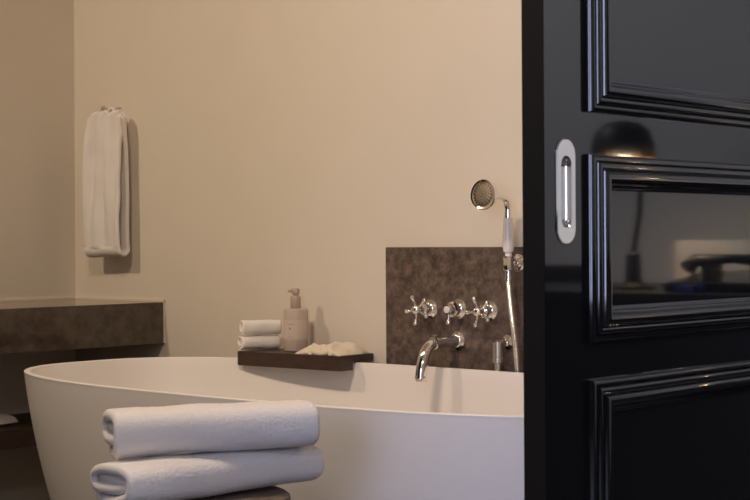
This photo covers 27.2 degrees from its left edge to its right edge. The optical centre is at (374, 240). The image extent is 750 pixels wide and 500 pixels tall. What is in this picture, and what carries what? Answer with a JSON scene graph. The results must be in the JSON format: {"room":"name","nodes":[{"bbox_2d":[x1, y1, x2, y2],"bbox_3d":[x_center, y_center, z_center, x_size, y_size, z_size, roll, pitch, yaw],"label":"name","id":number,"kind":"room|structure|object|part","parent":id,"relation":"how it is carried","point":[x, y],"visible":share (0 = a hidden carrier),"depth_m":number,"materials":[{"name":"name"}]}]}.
{"room":"hotel room","nodes":[
{"label":"hotel room","id":0,"kind":"room"},
{"bbox_2d":[0,0,75,499],"bbox_3d":[-2.045,-0.383,3.543,0.150,2.550,3.225,0,0,42],"label":"wall","id":1,"kind":"structure","parent":0,"point":[37,122],"depth_m":4.58,"materials":[{"name":"paint"}]},
{"bbox_2d":[74,0,522,363],"bbox_3d":[-0.030,-0.395,3.978,2.560,2.550,0.120,0,0,42],"label":"wall","id":2,"kind":"structure","parent":0,"point":[275,147],"depth_m":4.07,"materials":[{"name":"paint"}]},
{"bbox_2d":[101,106,121,111],"bbox_3d":[-0.771,-0.381,4.523,0.020,0.018,0.063,0,0,42],"label":"wall hook","id":3,"kind":"object","parent":2,"relation":"attached to","point":[103,108],"visible":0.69,"depth_m":4.50,"materials":[{"name":"silver metal"}]},
{"bbox_2d":[82,107,129,257],"bbox_3d":[-0.782,-0.169,4.502,0.167,0.437,0.065,0,0,42],"label":"hanging towel","id":4,"kind":"object","parent":3,"relation":"hanging from","point":[105,165],"visible":1,"depth_m":4.47,"materials":[{"name":"white fabric"}]},
{"bbox_2d":[386,247,523,372],"bbox_3d":[0.436,0.446,3.474,1.090,0.864,0.010,0,0,42],"label":"backsplash","id":5,"kind":"structure","parent":2,"relation":"attached to","point":[443,275],"depth_m":3.70,"materials":[{"name":"brown stone"}]},
{"bbox_2d":[405,295,437,324],"bbox_3d":[0.112,0.167,3.716,0.072,0.072,0.063,0,0,42],"label":"tap","id":6,"kind":"object","parent":5,"relation":"attached to","point":[428,308],"visible":1,"depth_m":3.71,"materials":[{"name":"silver metal"}]},
{"bbox_3d":[0.117,0.165,3.720,0.031,0.031,0.030,0,0,42],"label":"stem","id":7,"kind":"part","parent":6,"relation":"part of","materials":[{"name":"silver metal"}]},
{"bbox_2d":[415,331,465,381],"bbox_3d":[0.146,0.271,3.626,0.049,0.113,0.151,0,0,42],"label":"spout","id":8,"kind":"object","parent":5,"relation":"attached to","point":[456,340],"visible":1,"depth_m":3.60,"materials":[{"name":"silver metal"}]},
{"bbox_2d":[465,296,498,327],"bbox_3d":[0.248,0.165,3.597,0.071,0.073,0.058,0,0,42],"label":"tap","id":9,"kind":"object","parent":5,"relation":"attached to","point":[489,310],"visible":1,"depth_m":3.59,"materials":[{"name":"silver metal"}]},
{"bbox_3d":[0.254,0.165,3.600,0.031,0.031,0.025,0,0,42],"label":"stem","id":10,"kind":"part","parent":9,"relation":"part of","materials":[{"name":"silver metal"}]},
{"bbox_2d":[492,334,512,370],"bbox_3d":[0.290,0.259,3.567,0.039,0.086,0.048,0,0,42],"label":"outlet","id":11,"kind":"object","parent":5,"relation":"attached to","point":[504,343],"visible":0.94,"depth_m":3.55,"materials":[{"name":"silver metal"}]},
{"bbox_2d":[502,254,522,271],"bbox_3d":[0.313,0.052,3.540,0.043,0.043,0.054,0,0,42],"label":"cradle","id":12,"kind":"object","parent":5,"relation":"attached to","point":[510,263],"visible":0.95,"depth_m":3.53,"materials":[{"name":"silver metal"}]},
{"bbox_2d":[471,179,513,280],"bbox_3d":[0.275,-0.023,3.499,0.069,0.230,0.112,0,0,42],"label":"shower","id":13,"kind":"object","parent":12,"relation":"in","point":[484,194],"visible":1,"depth_m":3.50,"materials":[{"name":"silver metal"}]},
{"bbox_3d":[0.241,-0.103,3.462,0.057,0.056,0.009,0,0,42],"label":"nozzle plate","id":14,"kind":"part","parent":13,"relation":"part of","materials":[{"name":"silver metal"}]},
{"bbox_3d":[0.304,-0.008,3.531,0.026,0.087,0.026,0,0,42],"label":"handle","id":15,"kind":"part","parent":13,"relation":"part of","materials":[{"name":"white ceramic"}]},
{"bbox_2d":[505,281,520,372],"bbox_3d":[0.303,0.285,3.542,0.067,0.396,0.030,0,0,42],"label":"shower hose","id":16,"kind":"object","parent":13,"relation":"hanging from","point":[509,288],"visible":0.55,"depth_m":3.52,"materials":[{"name":"silver metal"}]},
{"bbox_2d":[443,298,466,324],"bbox_3d":[0.183,0.168,3.660,0.050,0.061,0.050,0,0,42],"label":"handle","id":17,"kind":"object","parent":2,"relation":"attached to","point":[457,308],"visible":1,"depth_m":3.65,"materials":[{"name":"silver metal"}]},
{"bbox_3d":[0.173,0.185,3.649,0.011,0.027,0.011,0,0,42],"label":"lever","id":18,"kind":"part","parent":17,"relation":"part of","materials":[{"name":"silver metal"}]},
{"bbox_3d":[0.181,0.162,3.659,0.037,0.037,0.036,0,0,42],"label":"knob","id":19,"kind":"part","parent":17,"relation":"part of","materials":[{"name":"silver metal"}]},
{"bbox_3d":[0.016,0.930,0.866,6.785,0.100,6.940,0,0,42],"label":"floor","id":20,"kind":"structure","parent":0,"visible":0},
{"bbox_2d":[0,297,164,353],"bbox_3d":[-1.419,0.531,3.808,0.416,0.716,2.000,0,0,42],"label":"countertop","id":21,"kind":"structure","parent":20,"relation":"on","point":[59,323],"depth_m":4.22,"materials":[{"name":"brown stone"}]},
{"bbox_2d":[0,413,36,449],"bbox_3d":[-1.445,0.534,3.852,0.319,0.050,1.968,0,0,42],"label":"wooden shelf","id":22,"kind":"object","parent":21,"relation":"attached to","point":[19,434],"visible":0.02,"depth_m":4.17,"materials":[{"name":"brown wood"}]},
{"bbox_2d":[0,413,18,424],"bbox_3d":[-1.138,0.464,4.093,0.200,0.075,0.460,0,0,42],"label":"folded hand towel","id":23,"kind":"object","parent":22,"relation":"on","point":[4,418],"visible":1,"depth_m":4.22,"materials":[{"name":"white fabric"}]},
{"bbox_2d":[187,486,290,499],"bbox_3d":[-0.277,0.640,2.427,0.292,0.485,0.292,0,0,42],"label":"wooden stool","id":24,"kind":"object","parent":20,"relation":"on","point":[271,492],"visible":0.32,"depth_m":2.42,"materials":[{"name":"brown wood"}]},
{"bbox_2d":[90,445,323,499],"bbox_3d":[-0.258,0.363,2.424,0.382,0.069,0.127,0,0,-43],"label":"bath towel","id":25,"kind":"object","parent":24,"relation":"on","point":[185,476],"visible":0.99,"depth_m":2.35,"materials":[{"name":"white fabric"}]},
{"bbox_2d":[102,400,319,459],"bbox_3d":[-0.257,0.295,2.427,0.331,0.079,0.123,0,0,-22],"label":"bath towel","id":26,"kind":"object","parent":25,"relation":"on","point":[130,432],"visible":1,"depth_m":2.38,"materials":[{"name":"white fabric"}]},
{"bbox_2d":[24,357,523,499],"bbox_3d":[-0.083,0.591,3.337,1.752,0.580,0.810,0,0,42],"label":"bathtub","id":27,"kind":"object","parent":20,"relation":"on","point":[458,433],"visible":0.62,"depth_m":3.33,"materials":[{"name":"white ceramic"}]},
{"bbox_2d":[238,349,372,370],"bbox_3d":[-0.178,0.301,3.927,0.342,0.036,0.130,0,0,38],"label":"board","id":28,"kind":"object","parent":27,"relation":"on","point":[277,358],"visible":0.91,"depth_m":3.86,"materials":[{"name":"brown wood"}]},
{"bbox_2d":[238,335,280,349],"bbox_3d":[-0.301,0.264,4.013,0.108,0.038,0.043,0,0,-26],"label":"cloth","id":29,"kind":"object","parent":28,"relation":"on","point":[258,341],"visible":1,"depth_m":4.00,"materials":[{"name":"white fabric"}]},
{"bbox_2d":[239,320,281,335],"bbox_3d":[-0.297,0.225,4.013,0.108,0.041,0.039,0,0,-24],"label":"cloth","id":30,"kind":"object","parent":29,"relation":"on","point":[246,327],"visible":1,"depth_m":4.00,"materials":[{"name":"white fabric"}]},
{"bbox_2d":[283,288,307,351],"bbox_3d":[-0.203,0.203,3.971,0.064,0.160,0.065,0,0,34],"label":"pump bottle","id":31,"kind":"object","parent":28,"relation":"on","point":[295,318],"visible":0.97,"depth_m":3.95,"materials":[{"name":"beige plastic"}]},
{"bbox_2d":[295,341,369,355],"bbox_3d":[-0.106,0.266,3.865,0.161,0.032,0.126,0,0,38],"label":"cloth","id":32,"kind":"object","parent":28,"relation":"on","point":[335,348],"visible":1,"depth_m":3.83,"materials":[{"name":"beige fabric"}]},
{"bbox_3d":[-0.582,-0.392,1.398,0.077,2.550,6.700,0,0,42],"label":"wall","id":33,"kind":"structure","parent":0,"visible":0},
{"bbox_2d":[521,0,749,499],"bbox_3d":[0.534,-0.229,2.517,0.060,2.188,0.906,0,0,42],"label":"sliding door","id":34,"kind":"structure","parent":33,"relation":"in","point":[636,113],"depth_m":2.35,"materials":[{"name":"black paint"}]},
{"bbox_3d":[0.272,-0.070,2.211,0.003,0.152,0.047,0,0,42],"label":"plate","id":35,"kind":"part","parent":34,"relation":"part of","materials":[{"name":"silver metal"}]},
{"bbox_3d":[0.546,-0.701,2.505,0.021,1.025,0.704,0,0,42],"label":"panel moulding","id":36,"kind":"part","parent":34,"relation":"part of","materials":[{"name":"black paint"}]},
{"bbox_3d":[0.550,0.010,2.505,0.021,0.275,0.704,0,0,42],"label":"panel moulding","id":37,"kind":"part","parent":34,"relation":"part of","materials":[{"name":"black paint"}]},
{"bbox_3d":[0.553,0.479,2.505,0.021,0.556,0.704,0,0,42],"label":"panel moulding","id":38,"kind":"part","parent":34,"relation":"part of","materials":[{"name":"black paint"}]}
]}

